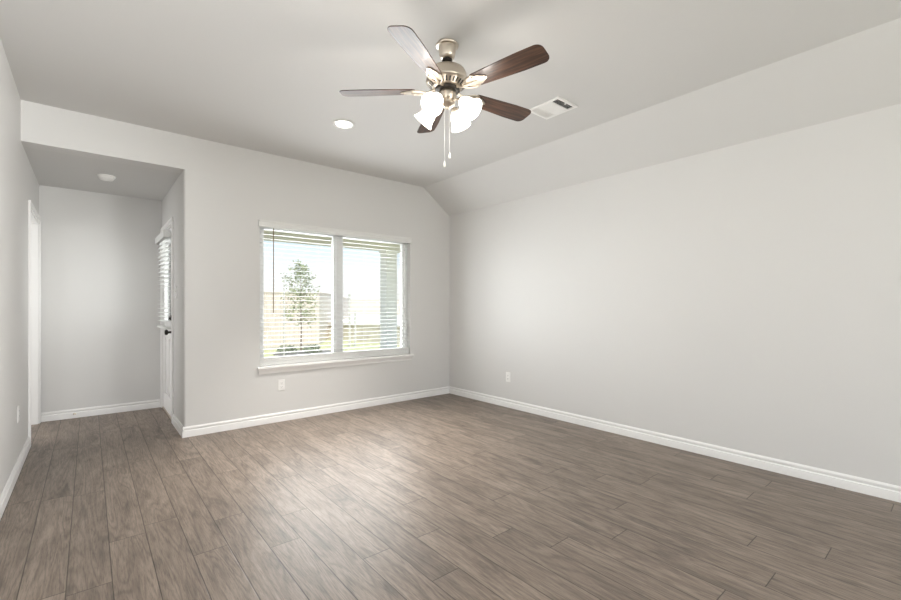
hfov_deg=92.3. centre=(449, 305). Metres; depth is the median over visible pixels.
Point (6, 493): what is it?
baseboard
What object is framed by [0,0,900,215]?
ceiling
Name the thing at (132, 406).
baseboard
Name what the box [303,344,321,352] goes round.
shrub
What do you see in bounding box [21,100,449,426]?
wall
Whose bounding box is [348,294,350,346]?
metal post
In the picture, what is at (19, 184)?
wall
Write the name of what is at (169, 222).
trim
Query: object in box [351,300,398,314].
wooden fence
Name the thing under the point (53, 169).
ceiling
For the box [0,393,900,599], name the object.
floor
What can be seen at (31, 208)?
trim
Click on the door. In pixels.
(166, 333)
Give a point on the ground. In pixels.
(344, 342)
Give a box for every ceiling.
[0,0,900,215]
[24,147,180,200]
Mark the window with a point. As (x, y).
(337, 284)
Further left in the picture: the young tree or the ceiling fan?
the young tree
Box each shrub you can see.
[276,345,296,353]
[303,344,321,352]
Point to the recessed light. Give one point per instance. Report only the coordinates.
(340, 123)
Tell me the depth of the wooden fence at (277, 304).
13.90 m
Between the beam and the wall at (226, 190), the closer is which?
the wall at (226, 190)
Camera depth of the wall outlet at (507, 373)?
5.13 m
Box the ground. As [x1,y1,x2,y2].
[264,339,398,356]
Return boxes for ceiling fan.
[339,25,548,166]
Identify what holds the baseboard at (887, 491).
attached to the wall at (746, 297)
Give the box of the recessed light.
[332,119,354,128]
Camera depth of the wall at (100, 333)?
4.78 m
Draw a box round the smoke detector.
[97,174,115,180]
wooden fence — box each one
[264,291,319,347]
[316,291,348,343]
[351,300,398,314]
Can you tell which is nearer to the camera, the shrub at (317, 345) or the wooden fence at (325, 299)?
the shrub at (317, 345)
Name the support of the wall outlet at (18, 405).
attached to the wall at (19, 184)
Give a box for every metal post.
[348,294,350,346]
[354,311,355,346]
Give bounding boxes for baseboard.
[0,436,30,519]
[41,399,159,421]
[172,386,449,437]
[449,386,900,502]
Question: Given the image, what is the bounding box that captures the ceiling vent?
[529,96,577,119]
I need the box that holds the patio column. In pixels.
[379,250,397,348]
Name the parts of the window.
sash, sill, sash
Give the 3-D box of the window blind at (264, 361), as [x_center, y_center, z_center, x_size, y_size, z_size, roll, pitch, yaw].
[-1.228,-0.131,4.983,1.861,1.482,0.094,0,0,-40]
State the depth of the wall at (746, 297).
3.41 m
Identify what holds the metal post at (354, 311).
on the ground
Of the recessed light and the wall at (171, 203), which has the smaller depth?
the recessed light
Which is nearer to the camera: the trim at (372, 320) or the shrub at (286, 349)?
the shrub at (286, 349)
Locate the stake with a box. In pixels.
[283,272,284,355]
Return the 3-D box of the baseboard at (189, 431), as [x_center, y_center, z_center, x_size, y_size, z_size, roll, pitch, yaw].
[-1.413,1.153,5.190,3.170,0.095,0.635,0,0,-40]
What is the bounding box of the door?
[163,228,170,415]
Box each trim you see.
[28,200,40,440]
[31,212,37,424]
[160,217,172,422]
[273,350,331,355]
[343,314,398,324]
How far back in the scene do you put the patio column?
9.68 m
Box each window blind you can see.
[155,230,170,329]
[259,219,411,365]
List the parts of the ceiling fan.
blade, blade, blade arm, lamp shade, blade, lamp shade, blade arm, bulb, pull chain, pull chain, light arm, lamp shade, lamp shade, blade arm, blade arm, blade, blade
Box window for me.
[257,227,413,374]
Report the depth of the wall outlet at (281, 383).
4.51 m
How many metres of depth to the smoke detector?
4.13 m
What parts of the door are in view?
glazing frame, panel, glass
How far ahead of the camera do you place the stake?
11.19 m
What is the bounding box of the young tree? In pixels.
[276,259,319,350]
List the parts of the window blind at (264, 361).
rail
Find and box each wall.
[0,38,38,495]
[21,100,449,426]
[39,185,161,412]
[162,174,180,422]
[328,323,398,343]
[450,104,900,485]
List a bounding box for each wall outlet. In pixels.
[17,405,18,422]
[278,379,284,390]
[506,372,509,381]
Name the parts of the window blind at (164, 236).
rail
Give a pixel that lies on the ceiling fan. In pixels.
(446, 79)
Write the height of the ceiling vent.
0.018 m
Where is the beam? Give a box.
[264,230,398,252]
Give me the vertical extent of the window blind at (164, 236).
1.030 m

